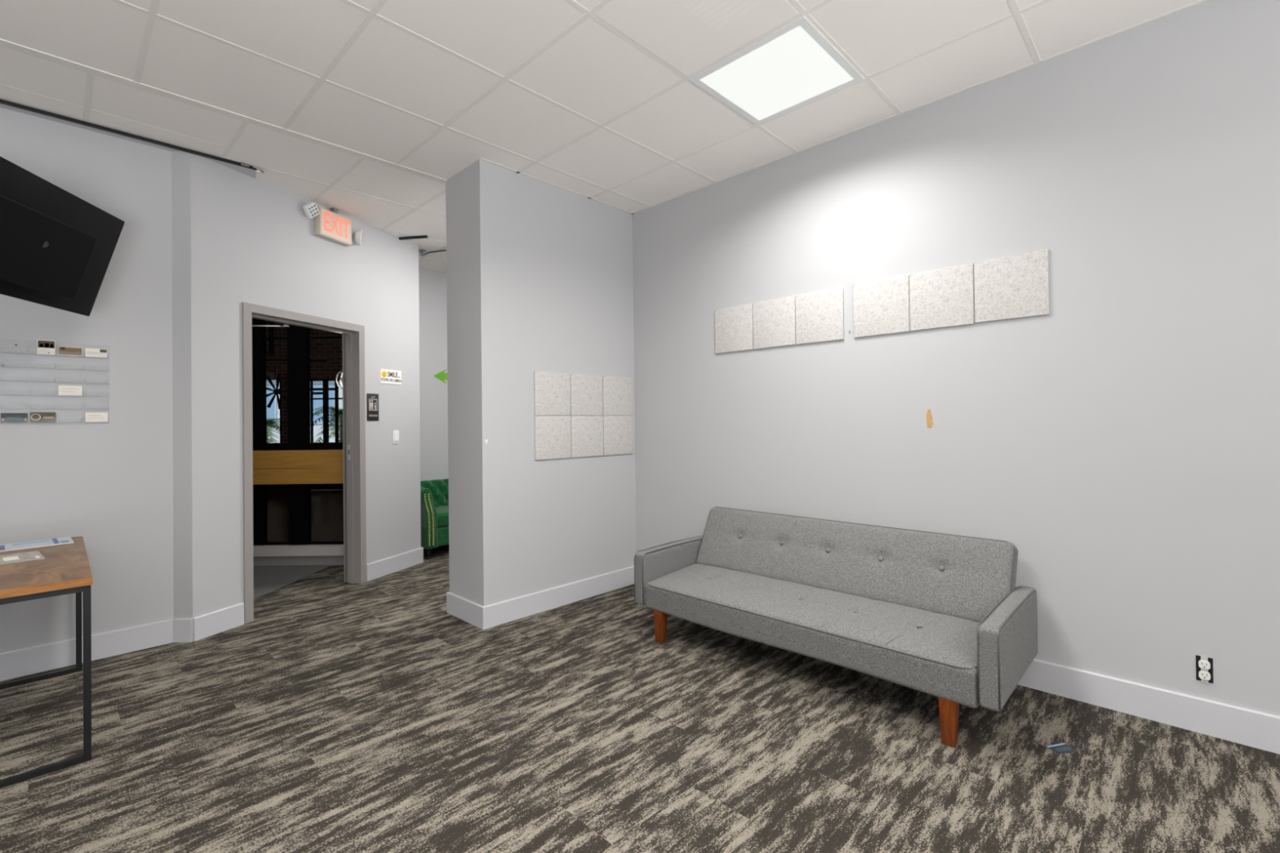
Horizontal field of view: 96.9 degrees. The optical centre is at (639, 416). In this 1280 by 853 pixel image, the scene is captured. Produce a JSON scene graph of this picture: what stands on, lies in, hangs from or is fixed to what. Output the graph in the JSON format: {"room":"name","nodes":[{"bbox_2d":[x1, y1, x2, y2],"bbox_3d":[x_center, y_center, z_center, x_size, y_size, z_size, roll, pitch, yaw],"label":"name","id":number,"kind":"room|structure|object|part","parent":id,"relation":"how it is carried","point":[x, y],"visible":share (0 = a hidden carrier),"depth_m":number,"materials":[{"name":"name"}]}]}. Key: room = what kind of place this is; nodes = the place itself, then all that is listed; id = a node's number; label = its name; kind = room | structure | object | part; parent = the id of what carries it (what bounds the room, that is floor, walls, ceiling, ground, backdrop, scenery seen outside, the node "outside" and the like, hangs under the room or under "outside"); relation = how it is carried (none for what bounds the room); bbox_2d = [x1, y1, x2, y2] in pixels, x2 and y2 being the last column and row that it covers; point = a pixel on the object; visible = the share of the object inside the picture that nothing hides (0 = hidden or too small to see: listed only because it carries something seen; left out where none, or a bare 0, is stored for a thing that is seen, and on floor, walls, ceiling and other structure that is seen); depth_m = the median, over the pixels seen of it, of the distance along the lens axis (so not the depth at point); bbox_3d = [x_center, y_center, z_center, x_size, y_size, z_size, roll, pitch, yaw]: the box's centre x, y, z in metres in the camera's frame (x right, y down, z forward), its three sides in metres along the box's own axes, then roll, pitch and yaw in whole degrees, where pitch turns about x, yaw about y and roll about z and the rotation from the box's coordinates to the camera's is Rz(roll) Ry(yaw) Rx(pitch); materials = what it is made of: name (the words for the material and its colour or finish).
{"room":"office waiting area","nodes":[
{"label":"office waiting area","id":0,"kind":"room"},
{"bbox_2d":[0,107,173,653],"bbox_3d":[-4.419,-0.144,1.696,0.120,2.935,4.678,-1,-1,44],"label":"wall","id":1,"kind":"structure","parent":0,"point":[109,484],"depth_m":3.11,"materials":[{"name":"grey paint"}]},
{"bbox_2d":[0,156,124,316],"bbox_3d":[-2.883,-0.758,2.383,0.723,0.500,0.934,-1,-1,-13],"label":"television","id":2,"kind":"object","parent":1,"relation":"attached to","point":[57,247],"visible":1,"depth_m":2.50,"materials":[{"name":"black plastic"}]},
{"bbox_3d":[-2.950,-0.763,2.596,0.674,0.189,0.488,17,-4,-12],"label":"wall arm","id":3,"kind":"part","parent":2,"relation":"part of"},
{"bbox_2d":[0,617,192,680],"bbox_3d":[-4.260,1.254,1.684,0.084,0.135,4.638,-1,-1,44],"label":"baseboard","id":4,"kind":"structure","parent":1,"relation":"attached to","point":[42,658],"depth_m":3.08,"materials":[{"name":"grey paint"}]},
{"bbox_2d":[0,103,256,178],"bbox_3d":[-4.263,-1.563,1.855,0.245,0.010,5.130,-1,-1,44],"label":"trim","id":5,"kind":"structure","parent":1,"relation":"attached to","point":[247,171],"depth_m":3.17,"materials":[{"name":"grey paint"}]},
{"bbox_3d":[-3.105,-0.178,2.951,0.018,0.427,0.504,-1,-1,44],"label":"card holder","id":6,"kind":"object","parent":1,"relation":"attached to","visible":0},
{"bbox_2d":[0,413,27,422],"bbox_3d":[-3.173,0.006,2.876,0.009,0.048,0.092,-1,-1,44],"label":"business card","id":7,"kind":"object","parent":6,"relation":"in","point":[5,417],"visible":1,"depth_m":2.87,"materials":[{"name":"black paper"}]},
{"bbox_2d":[6,416,22,420],"bbox_3d":[-3.170,0.008,2.873,0.001,0.020,0.052,-1,-1,44],"label":"print","id":8,"kind":"object","parent":7,"relation":"attached to","point":[8,418],"depth_m":2.87,"materials":[{"name":"teal paper"}]},
{"bbox_2d":[30,412,55,422],"bbox_3d":[-3.102,0.004,2.947,0.011,0.052,0.092,-1,-1,44],"label":"business card","id":9,"kind":"object","parent":6,"relation":"in","point":[34,416],"visible":1,"depth_m":2.94,"materials":[{"name":"beige paper"}]},
{"bbox_2d":[43,416,53,418],"bbox_3d":[-3.086,0.005,2.960,0.001,0.010,0.040,-1,-1,44],"label":"print","id":10,"kind":"object","parent":9,"relation":"attached to","point":[44,417],"depth_m":2.96,"materials":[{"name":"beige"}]},
{"bbox_2d":[36,339,55,355],"bbox_3d":[-3.099,-0.361,2.960,0.009,0.076,0.066,-1,-1,44],"label":"business card","id":11,"kind":"object","parent":6,"relation":"in","point":[43,347],"visible":1,"depth_m":2.96,"materials":[{"name":"white paper"}]},
{"bbox_2d":[37,340,54,348],"bbox_3d":[-3.096,-0.377,2.957,0.001,0.036,0.060,-1,-1,44],"label":"print","id":12,"kind":"object","parent":11,"relation":"attached to","point":[41,344],"depth_m":2.96},
{"bbox_2d":[57,385,82,395],"bbox_3d":[-3.035,-0.138,3.022,0.009,0.054,0.090,-1,-1,44],"label":"business card","id":13,"kind":"object","parent":6,"relation":"in","point":[63,390],"visible":1,"depth_m":3.02,"materials":[{"name":"white paper"}]},
{"bbox_2d":[57,346,82,356],"bbox_3d":[-3.037,-0.347,3.023,0.009,0.048,0.092,-1,-1,44],"label":"business card","id":14,"kind":"object","parent":6,"relation":"in","point":[62,351],"visible":1,"depth_m":3.02,"materials":[{"name":"beige paper"}]},
{"bbox_2d":[84,412,107,422],"bbox_3d":[-2.963,0.003,3.092,0.009,0.052,0.088,-1,-1,44],"label":"business card","id":15,"kind":"object","parent":6,"relation":"in","point":[89,416],"visible":1,"depth_m":3.09,"materials":[{"name":"white paper"}]},
{"bbox_2d":[85,347,106,358],"bbox_3d":[-2.967,-0.347,3.095,0.009,0.047,0.086,-1,-1,44],"label":"business card","id":16,"kind":"object","parent":6,"relation":"in","point":[91,353],"visible":1,"depth_m":3.09,"materials":[{"name":"white paper"}]},
{"bbox_2d":[99,349,106,352],"bbox_3d":[-2.945,-0.359,3.113,0.001,0.016,0.027,-1,-1,44],"label":"print","id":17,"kind":"object","parent":16,"relation":"attached to","point":[100,350],"depth_m":3.11},
{"bbox_2d":[171,151,192,618],"bbox_3d":[-2.736,-0.149,3.377,0.194,2.935,0.079,-1,-1,44],"label":"wall","id":18,"kind":"structure","parent":0,"point":[180,161],"depth_m":3.34,"materials":[{"name":"grey paint"}]},
{"bbox_2d":[266,320,342,443],"bbox_3d":[-5.657,-0.432,11.044,6.700,3.700,0.080,-1,0,0],"label":"wall","id":19,"kind":"structure","parent":0,"point":[330,350],"depth_m":11.01,"materials":[{"name":"brick"}]},
{"bbox_2d":[266,371,274,378],"bbox_3d":[-7.249,-0.793,10.832,0.295,0.124,0.350,-1,0,0],"label":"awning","id":20,"kind":"object","parent":19,"relation":"attached to","point":[271,375],"visible":0.29,"depth_m":10.90,"materials":[{"name":"black"}]},
{"bbox_2d":[190,153,420,617],"bbox_3d":[-2.384,-0.146,4.274,0.130,2.935,1.935,-1,-1,19],"label":"wall","id":21,"kind":"structure","parent":0,"point":[254,241],"depth_m":3.83,"materials":[{"name":"grey paint"}]},
{"bbox_2d":[241,302,366,623],"bbox_3d":[-2.443,0.296,4.109,0.174,2.050,0.985,-1,-1,19],"label":"door frame","id":22,"kind":"structure","parent":21,"relation":"in","point":[353,335],"depth_m":4.50,"materials":[{"name":"grey paint"}]},
{"bbox_2d":[252,323,288,327],"bbox_3d":[-2.708,-0.644,3.949,0.446,0.057,0.053,0,-1,-29],"label":"door closer","id":23,"kind":"object","parent":22,"relation":"attached to","point":[282,325],"depth_m":4.02,"materials":[{"name":"silver metal"}]},
{"bbox_3d":[-2.725,-0.633,3.952,0.418,0.036,0.014,0,-1,-27],"label":"arm","id":24,"kind":"part","parent":23,"relation":"part of","materials":[{"name":"silver metal"}]},
{"bbox_3d":[-2.314,0.283,4.509,0.020,0.120,0.002,-1,-1,19],"label":"strike plate","id":25,"kind":"part","parent":22,"relation":"part of","materials":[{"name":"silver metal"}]},
{"bbox_2d":[192,546,423,641],"bbox_3d":[-2.297,1.253,4.245,0.014,0.135,1.949,-1,-1,19],"label":"baseboard","id":26,"kind":"structure","parent":21,"relation":"attached to","point":[206,625],"depth_m":3.57,"materials":[{"name":"grey paint"}]},
{"bbox_2d":[302,201,362,246],"bbox_3d":[-2.284,-1.445,4.266,0.100,0.240,0.538,-1,-1,19],"label":"exit sign","id":27,"kind":"object","parent":21,"relation":"attached to","point":[330,225],"visible":1,"depth_m":4.23,"materials":[{"name":"beige plastic"}]},
{"bbox_3d":[-2.280,-1.427,4.262,0.002,0.181,0.268,-1,-1,19],"label":"plate","id":28,"kind":"part","parent":27,"relation":"part of","materials":[{"name":"white plastic"}]},
{"bbox_2d":[366,393,378,421],"bbox_3d":[-2.184,-0.077,4.639,0.007,0.222,0.124,-1,-1,19],"label":"sign","id":29,"kind":"object","parent":21,"relation":"attached to","point":[372,399],"visible":1,"depth_m":4.63,"materials":[{"name":"grey plastic"}]},
{"bbox_2d":[380,368,401,385],"bbox_3d":[-2.120,-0.339,4.836,0.006,0.124,0.242,-1,-1,19],"label":"notice","id":30,"kind":"object","parent":21,"relation":"attached to","point":[387,375],"visible":1,"depth_m":4.83,"materials":[{"name":"white paper"}]},
{"bbox_2d":[392,430,399,444],"bbox_3d":[-2.096,0.176,4.876,0.011,0.118,0.072,-1,-1,19],"label":"light switch","id":31,"kind":"object","parent":21,"relation":"attached to","point":[395,433],"visible":1,"depth_m":4.87,"materials":[{"name":"white plastic"}]},
{"bbox_2d":[417,245,421,547],"bbox_3d":[-2.345,-0.137,5.398,0.820,2.935,0.140,-1,-1,44],"label":"wall","id":32,"kind":"structure","parent":0,"point":[418,246],"depth_m":5.16,"materials":[{"name":"grey paint"}]},
{"bbox_2d":[253,555,343,565],"bbox_3d":[-4.360,1.308,5.169,3.850,0.089,0.160,-1,0,0],"label":"trim","id":33,"kind":"structure","parent":32,"relation":"attached to","point":[290,560],"depth_m":5.09,"materials":[{"name":"grey"}]},
{"bbox_2d":[253,544,343,556],"bbox_3d":[-4.361,1.219,5.160,3.850,0.089,0.180,-1,0,0],"label":"trim","id":34,"kind":"structure","parent":32,"relation":"attached to","point":[309,549],"depth_m":5.07,"materials":[{"name":"grey"}]},
{"bbox_2d":[252,318,343,545],"bbox_3d":[-4.380,-0.337,5.128,3.850,3.022,0.110,-1,0,0],"label":"window","id":35,"kind":"structure","parent":34,"relation":"on","point":[284,514],"depth_m":5.13,"materials":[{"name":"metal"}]},
{"bbox_3d":[-4.371,0.397,5.092,3.850,0.160,0.050,-1,0,0],"label":"wooden rail","id":36,"kind":"part","parent":35,"relation":"part of","materials":[{"name":"brown wood"}]},
{"bbox_3d":[-4.369,0.549,5.090,3.850,0.136,0.050,-1,0,0],"label":"wooden rail","id":37,"kind":"part","parent":35,"relation":"part of","materials":[{"name":"brown wood"}]},
{"bbox_3d":[-4.365,0.892,5.155,3.850,0.522,0.006,-1,0,0],"label":"glass pane","id":38,"kind":"part","parent":35,"relation":"part of","materials":[{"name":"black glass"}]},
{"bbox_2d":[418,266,448,480],"bbox_3d":[-1.729,-0.134,6.535,0.120,2.935,2.630,-1,-1,44],"label":"wall","id":39,"kind":"structure","parent":0,"point":[433,311],"depth_m":5.99,"materials":[{"name":"grey paint"}]},
{"bbox_2d":[433,368,447,384],"bbox_3d":[-2.068,-0.431,6.104,0.003,0.164,0.330,-1,-1,44],"label":"arrow sign","id":40,"kind":"object","parent":39,"relation":"attached to","point":[441,375],"visible":0.61,"depth_m":6.06,"materials":[{"name":"green plastic"}]},
{"bbox_2d":[445,159,636,606],"bbox_3d":[-0.664,-0.168,4.118,0.436,2.935,1.335,-1,-1,44],"label":"wall","id":41,"kind":"structure","parent":0,"point":[540,275],"depth_m":3.75,"materials":[{"name":"grey paint"}]},
{"bbox_2d":[446,565,634,629],"bbox_3d":[-0.657,1.232,4.096,0.464,0.135,1.335,-1,-1,44],"label":"baseboard","id":42,"kind":"structure","parent":41,"relation":"attached to","point":[482,617],"depth_m":3.75,"materials":[{"name":"grey paint"}]},
{"bbox_2d":[533,371,570,415],"bbox_3d":[-0.595,-0.155,3.867,0.012,0.294,0.300,-1,-1,44],"label":"acoustic panel","id":43,"kind":"object","parent":41,"relation":"attached to","point":[552,390],"visible":1,"depth_m":3.86,"materials":[{"name":"fabric"}]},
{"bbox_2d":[534,415,571,460],"bbox_3d":[-0.591,0.141,3.865,0.012,0.294,0.300,-1,-1,44],"label":"acoustic panel","id":44,"kind":"object","parent":41,"relation":"attached to","point":[552,433],"visible":1,"depth_m":3.85,"materials":[{"name":"fabric"}]},
{"bbox_2d":[569,373,603,415],"bbox_3d":[-0.382,-0.156,4.086,0.012,0.294,0.300,-1,-1,44],"label":"acoustic panel","id":45,"kind":"object","parent":41,"relation":"attached to","point":[586,390],"visible":1,"depth_m":4.08,"materials":[{"name":"fabric"}]},
{"bbox_2d":[570,415,603,457],"bbox_3d":[-0.379,0.140,4.084,0.012,0.294,0.300,-1,-1,44],"label":"acoustic panel","id":46,"kind":"object","parent":41,"relation":"attached to","point":[586,431],"visible":1,"depth_m":4.07,"materials":[{"name":"fabric"}]},
{"bbox_2d":[602,375,631,415],"bbox_3d":[-0.170,-0.156,4.305,0.012,0.294,0.300,-1,-1,44],"label":"acoustic panel","id":47,"kind":"object","parent":41,"relation":"attached to","point":[616,390],"visible":1,"depth_m":4.29,"materials":[{"name":"fabric"}]},
{"bbox_2d":[603,415,632,455],"bbox_3d":[-0.167,0.140,4.303,0.012,0.294,0.300,-1,-1,44],"label":"acoustic panel","id":48,"kind":"object","parent":41,"relation":"attached to","point":[617,429],"visible":1,"depth_m":4.29,"materials":[{"name":"fabric"}]},
{"bbox_2d":[0,0,1208,272],"bbox_3d":[-0.744,-1.669,1.135,9.400,0.122,9.000,-1,-1,44],"label":"ceiling","id":49,"kind":"structure","parent":0,"point":[366,110],"depth_m":2.70,"materials":[{"name":"tile"}]},
{"bbox_2d":[0,98,263,173],"bbox_3d":[-4.096,-1.552,1.829,0.052,0.024,4.926,-1,-1,44],"label":"track","id":50,"kind":"object","parent":49,"relation":"attached to","point":[2,101],"visible":1,"depth_m":3.13,"materials":[{"name":"black metal"}]},
{"bbox_2d":[398,235,427,239],"bbox_3d":[-1.970,-1.554,4.926,0.260,0.018,0.022,-1,0,10],"label":"ceiling bar","id":51,"kind":"object","parent":49,"relation":"attached to","point":[424,236],"visible":1,"depth_m":4.92,"materials":[{"name":"black metal"}]},
{"bbox_2d":[418,249,426,256],"bbox_3d":[-2.042,-1.534,5.323,0.068,0.048,0.068,-1,-1,44],"label":"sprinkler head","id":52,"kind":"object","parent":49,"relation":"attached to","point":[422,251],"visible":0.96,"depth_m":5.31},
{"bbox_2d":[419,249,446,255],"bbox_3d":[-1.916,-1.552,5.353,0.312,0.012,0.078,-1,-1,14],"label":"cable","id":53,"kind":"object","parent":49,"relation":"attached to","point":[442,250],"visible":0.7,"depth_m":5.33,"materials":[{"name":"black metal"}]},
{"bbox_2d":[594,0,799,76],"bbox_3d":[0.229,-1.613,2.271,0.580,0.009,0.580,-1,-1,44],"label":"tile","id":54,"kind":"object","parent":49,"relation":"in","point":[689,36],"visible":1,"depth_m":2.33,"materials":[{"name":"tile"}]},
{"bbox_2d":[688,15,864,125],"bbox_3d":[0.653,-1.615,2.708,0.596,0.012,0.596,-1,-1,44],"label":"recessed light","id":55,"kind":"object","parent":49,"relation":"in","point":[793,67],"visible":1,"depth_m":2.67,"materials":[{"name":"white plastic"}]},
{"bbox_2d":[0,544,1279,852],"bbox_3d":[-1.390,1.337,1.771,11.300,0.104,9.000,-1,-1,44],"label":"floor","id":56,"kind":"structure","parent":0,"point":[368,717],"depth_m":2.16,"materials":[{"name":"carpet"}]},
{"bbox_2d":[0,536,92,788],"bbox_3d":[-2.700,0.963,2.341,1.169,0.692,0.597,-1,-1,44],"label":"side table","id":57,"kind":"object","parent":56,"relation":"on","point":[65,569],"visible":1,"depth_m":2.15,"materials":[{"name":"brown wood"}]},
{"bbox_2d":[0,551,45,564],"bbox_3d":[-2.731,0.617,2.472,0.260,0.001,0.170,-1,-1,38],"label":"leaflet","id":58,"kind":"object","parent":57,"relation":"on","point":[33,555],"visible":1,"depth_m":2.48,"materials":[{"name":"white paper"}]},
{"bbox_2d":[1,555,19,560],"bbox_3d":[-2.736,0.617,2.466,0.100,0.001,0.045,-1,-1,38],"label":"picture","id":59,"kind":"object","parent":58,"relation":"on","point":[11,557],"depth_m":2.46,"materials":[{"name":"white paper"}]},
{"bbox_2d":[0,537,73,551],"bbox_3d":[-2.955,0.620,2.751,0.201,0.006,0.281,-1,-1,41],"label":"magazine","id":60,"kind":"object","parent":57,"relation":"on","point":[7,547],"visible":1,"depth_m":2.75,"materials":[{"name":"white paper"}]},
{"bbox_2d":[0,545,4,550],"bbox_3d":[-3.013,0.618,2.654,0.158,0.001,0.054,-1,-1,41],"label":"print","id":61,"kind":"object","parent":60,"relation":"on","point":[2,547],"depth_m":2.67,"materials":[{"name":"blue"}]},
{"bbox_2d":[12,540,48,545],"bbox_3d":[-2.989,0.618,2.781,0.050,0.001,0.120,-1,-1,41],"label":"print","id":62,"kind":"object","parent":60,"relation":"on","point":[37,541],"depth_m":2.79,"materials":[{"name":"blue"}]},
{"bbox_2d":[51,537,59,543],"bbox_3d":[-2.900,0.618,2.815,0.196,0.001,0.017,-1,-1,41],"label":"print","id":63,"kind":"object","parent":60,"relation":"on","point":[56,540],"depth_m":2.82,"materials":[{"name":"blue paper"}]},
{"bbox_3d":[-2.909,0.986,2.939,0.022,0.662,0.022,-1,-1,44],"label":"leg","id":64,"kind":"part","parent":57,"relation":"part of","materials":[{"name":"black metal"}]},
{"bbox_3d":[-2.096,0.969,2.150,0.022,0.662,0.022,-1,-1,44],"label":"leg","id":65,"kind":"part","parent":57,"relation":"part of","materials":[{"name":"black metal"}]},
{"bbox_2d":[420,478,448,559],"bbox_3d":[-1.884,0.987,5.759,0.667,0.683,0.959,-1,-1,44],"label":"armchair","id":66,"kind":"object","parent":56,"relation":"on","point":[434,495],"visible":0.38,"depth_m":5.31,"materials":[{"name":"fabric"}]},
{"bbox_3d":[-1.954,0.950,5.213,0.006,0.483,0.053,-1,-1,44],"label":"nailhead trim","id":67,"kind":"part","parent":66,"relation":"part of","materials":[{"name":"gold metal"}]},
{"bbox_3d":[-1.968,1.270,5.277,0.064,0.110,0.064,-1,-1,44],"label":"leg","id":68,"kind":"part","parent":66,"relation":"part of","materials":[{"name":"black wood"}]},
{"bbox_3d":[-2.163,0.945,5.462,0.640,0.559,0.145,-1,-1,44],"label":"arm","id":69,"kind":"part","parent":66,"relation":"part of","materials":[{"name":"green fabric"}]},
{"bbox_3d":[-1.928,0.950,5.240,0.006,0.483,0.053,-1,-1,44],"label":"nailhead trim","id":70,"kind":"part","parent":66,"relation":"part of","materials":[{"name":"gold metal"}]},
{"bbox_3d":[-2.033,0.861,5.903,0.224,0.424,0.740,-1,-1,44],"label":"backrest","id":71,"kind":"part","parent":66,"relation":"part of","materials":[{"name":"green fabric"}]},
{"bbox_2d":[435,505,448,528],"bbox_3d":[-1.843,0.985,5.719,0.500,0.145,0.700,-1,-1,44],"label":"seat cushion","id":72,"kind":"object","parent":66,"relation":"on","point":[442,513],"depth_m":5.37,"materials":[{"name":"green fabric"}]},
{"bbox_3d":[-1.863,1.138,5.739,0.560,0.170,0.720,-1,-1,44],"label":"seat","id":73,"kind":"part","parent":66,"relation":"part of","materials":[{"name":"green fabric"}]},
{"bbox_2d":[634,506,1037,747],"bbox_3d":[0.878,0.925,2.939,1.856,0.694,0.716,-1,-1,44],"label":"sofa","id":74,"kind":"object","parent":56,"relation":"on","point":[944,616],"visible":1,"depth_m":2.71,"materials":[{"name":"grey fabric"}]},
{"bbox_3d":[0.118,1.183,3.234,0.064,0.200,0.056,-1,-1,44],"label":"leg","id":75,"kind":"part","parent":74,"relation":"part of","materials":[{"name":"brown wood"}]},
{"bbox_3d":[0.235,0.942,3.552,0.078,0.306,0.700,-1,-1,44],"label":"armrest","id":76,"kind":"part","parent":74,"relation":"part of","materials":[{"name":"grey fabric"}]},
{"bbox_3d":[0.806,1.002,2.863,1.702,0.199,0.506,-1,-1,44],"label":"seat","id":77,"kind":"part","parent":74,"relation":"part of","materials":[{"name":"grey fabric"}]},
{"bbox_3d":[1.041,0.771,3.101,1.705,0.381,0.256,-1,-1,44],"label":"backrest","id":78,"kind":"part","parent":74,"relation":"part of","materials":[{"name":"grey fabric"}]},
{"bbox_3d":[1.194,1.162,2.189,0.064,0.200,0.056,-1,-1,44],"label":"leg","id":79,"kind":"part","parent":74,"relation":"part of","materials":[{"name":"brown wood"}]},
{"bbox_3d":[1.510,0.916,2.313,0.078,0.306,0.700,-1,-1,44],"label":"armrest","id":80,"kind":"part","parent":74,"relation":"part of","materials":[{"name":"grey fabric"}]},
{"bbox_2d":[1046,742,1076,754],"bbox_3d":[1.594,1.255,2.146,0.084,0.002,0.050,-1,-1,-14],"label":"card","id":81,"kind":"object","parent":56,"relation":"on","point":[1062,748],"visible":1,"depth_m":2.15,"materials":[{"name":"blue"}]},
{"bbox_2d":[632,0,1279,716],"bbox_3d":[2.181,-0.216,2.369,6.964,2.935,0.120,-1,-1,44],"label":"wall","id":82,"kind":"structure","parent":0,"point":[1124,437],"depth_m":2.57,"materials":[{"name":"grey paint"}]},
{"bbox_2d":[714,303,753,353],"bbox_3d":[0.624,-0.583,3.788,0.300,0.300,0.012,-1,-1,44],"label":"acoustic panel","id":83,"kind":"object","parent":82,"relation":"attached to","point":[734,331],"visible":1,"depth_m":3.78,"materials":[{"name":"fabric"}]},
{"bbox_2d":[752,295,795,349],"bbox_3d":[0.843,-0.588,3.575,0.300,0.300,0.012,-1,-1,44],"label":"acoustic panel","id":84,"kind":"object","parent":82,"relation":"attached to","point":[774,321],"visible":1,"depth_m":3.57,"materials":[{"name":"fabric"}]},
{"bbox_2d":[795,287,844,344],"bbox_3d":[1.062,-0.592,3.363,0.300,0.300,0.012,-1,-1,44],"label":"acoustic panel","id":85,"kind":"object","parent":82,"relation":"attached to","point":[820,315],"visible":1,"depth_m":3.35,"materials":[{"name":"fabric"}]},
{"bbox_2d":[853,275,910,337],"bbox_3d":[1.320,-0.599,3.112,0.300,0.300,0.012,-1,-1,44],"label":"acoustic panel","id":86,"kind":"object","parent":82,"relation":"attached to","point":[881,307],"visible":1,"depth_m":3.10,"materials":[{"name":"fabric"}]},
{"bbox_2d":[926,408,933,427],"bbox_3d":[1.504,0.009,2.943,0.032,0.097,0.002,-1,-1,44],"label":"chip","id":87,"kind":"object","parent":82,"relation":"attached to","point":[929,417],"visible":1,"depth_m":2.94,"materials":[{"name":"paint"}]},
{"bbox_2d":[909,263,974,331],"bbox_3d":[1.538,-0.604,2.901,0.300,0.300,0.012,-1,-1,44],"label":"acoustic panel","id":88,"kind":"object","parent":82,"relation":"attached to","point":[940,298],"visible":1,"depth_m":2.89,"materials":[{"name":"fabric"}]},
{"bbox_2d":[973,248,1049,323],"bbox_3d":[1.756,-0.613,2.690,0.300,0.300,0.012,-1,-1,44],"label":"acoustic panel","id":89,"kind":"object","parent":82,"relation":"attached to","point":[1015,286],"visible":1,"depth_m":2.68,"materials":[{"name":"fabric"}]},
{"bbox_2d":[1017,658,1279,754],"bbox_3d":[2.266,1.182,2.198,6.404,0.135,0.014,-1,-1,44],"label":"baseboard","id":90,"kind":"structure","parent":82,"relation":"attached to","point":[1246,726],"depth_m":2.32,"materials":[{"name":"grey paint"}]},
{"bbox_2d":[1195,654,1213,683],"bbox_3d":[2.227,0.997,2.238,0.048,0.107,0.010,-1,-1,44],"label":"wall outlet","id":91,"kind":"object","parent":82,"relation":"attached to","point":[1204,664],"visible":1,"depth_m":2.24,"materials":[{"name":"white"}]},
{"bbox_2d":[1198,659,1210,669],"bbox_3d":[2.227,0.979,2.238,0.033,0.031,0.008,-1,-1,44],"label":"receptacle","id":92,"kind":"object","parent":91,"relation":"attached to","point":[1202,664],"depth_m":2.24,"materials":[{"name":"white plastic"}]},
{"bbox_2d":[1198,671,1210,679],"bbox_3d":[2.227,1.021,2.237,0.033,0.031,0.008,-1,-1,44],"label":"receptacle","id":93,"kind":"object","parent":91,"relation":"attached to","point":[1202,675],"depth_m":2.23,"materials":[{"name":"white plastic"}]},
{"bbox_3d":[-5.675,-2.073,6.218,12.195,0.500,12.268,-1,-1,44],"label":"ceiling","id":94,"kind":"structure","parent":0,"visible":0},
{"bbox_2d":[266,322,287,408],"bbox_3d":[-5.133,-1.158,8.010,0.494,2.112,0.060,-1,0,0],"label":"starburst ornament","id":95,"kind":"object","parent":94,"relation":"hanging from","point":[277,391],"visible":0.8,"depth_m":8.00,"materials":[{"name":"black metal"}]},
{"bbox_3d":[-5.207,-0.474,8.004,0.140,0.203,0.016,-1,0,0],"label":"blade","id":96,"kind":"part","parent":95,"relation":"part of","materials":[{"name":"black metal"}]},
{"bbox_3d":[-5.198,-0.224,8.002,0.132,0.208,0.016,-1,0,0],"label":"blade","id":97,"kind":"part","parent":95,"relation":"part of","materials":[{"name":"black metal"}]},
{"bbox_3d":[-5.137,-1.283,8.011,0.014,1.863,0.012,-1,-1,15],"label":"hanging rod","id":98,"kind":"part","parent":95,"relation":"part of","materials":[{"name":"black metal"}]},
{"bbox_3d":[-5.100,-0.491,8.005,0.062,0.222,0.016,-1,0,0],"label":"blade","id":99,"kind":"part","parent":95,"relation":"part of","materials":[{"name":"black metal"}]},
{"bbox_3d":[-5.090,-0.213,8.002,0.073,0.222,0.016,-1,0,0],"label":"blade","id":100,"kind":"part","parent":95,"relation":"part of","materials":[{"name":"black metal"}]},
{"bbox_3d":[-5.012,-0.260,8.002,0.191,0.161,0.016,-1,0,0],"label":"blade","id":101,"kind":"part","parent":95,"relation":"part of","materials":[{"name":"black metal"}]},
{"bbox_3d":[-5.018,-0.451,8.004,0.185,0.168,0.016,-1,0,0],"label":"blade","id":102,"kind":"part","parent":95,"relation":"part of","materials":[{"name":"black metal"}]},
{"bbox_2d":[335,370,342,388],"bbox_3d":[-3.668,-1.290,7.012,0.178,1.900,0.178,0,-1,-23],"label":"pendant lantern","id":103,"kind":"object","parent":94,"relation":"hanging from","point":[340,371],"visible":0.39,"depth_m":6.97,"materials":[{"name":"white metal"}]},
{"label":"outside","id":104,"kind":"structure","parent":0,"visible":0},
{"bbox_3d":[-9.983,1.806,35.636,105.672,0.150,104.598,-1,-1,44],"label":"ground","id":105,"kind":"structure","parent":104,"visible":0},
{"bbox_2d":[266,417,311,443],"bbox_3d":[-9.335,0.769,14.289,1.832,1.546,2.002,-1,0,6],"label":"palm","id":106,"kind":"object","parent":105,"relation":"on","point":[270,423],"visible":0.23,"depth_m":14.11,"materials":[{"name":"green plant"}]},
{"bbox_2d":[266,378,342,443],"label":"window","id":107,"kind":"structure","parent":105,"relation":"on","point":[273,412],"depth_m":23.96,"materials":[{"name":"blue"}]},
{"bbox_3d":[-16.109,-0.497,23.950,1.320,1.500,0.010,-1,0,0],"label":"pane","id":108,"kind":"part","parent":107,"relation":"part of","materials":[{"name":"blue"}]},
{"bbox_3d":[-13.610,-0.527,23.950,1.320,1.500,0.010,-1,0,0],"label":"pane","id":109,"kind":"part","parent":107,"relation":"part of","materials":[{"name":"blue"}]},
{"bbox_2d":[313,406,342,442],"bbox_3d":[-7.426,0.624,14.013,1.867,1.786,1.938,-1,-1,28],"label":"palm","id":110,"kind":"object","parent":105,"relation":"on","point":[331,409],"visible":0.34,"depth_m":13.76,"materials":[{"name":"green plant"}]},
{"bbox_2d":[321,424,339,442],"bbox_3d":[-8.964,0.890,17.541,1.685,1.353,1.633,-1,-1,44],"label":"palm","id":111,"kind":"object","parent":105,"relation":"on","point":[332,432],"visible":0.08,"depth_m":17.02,"materials":[{"name":"green plant"}]}
]}

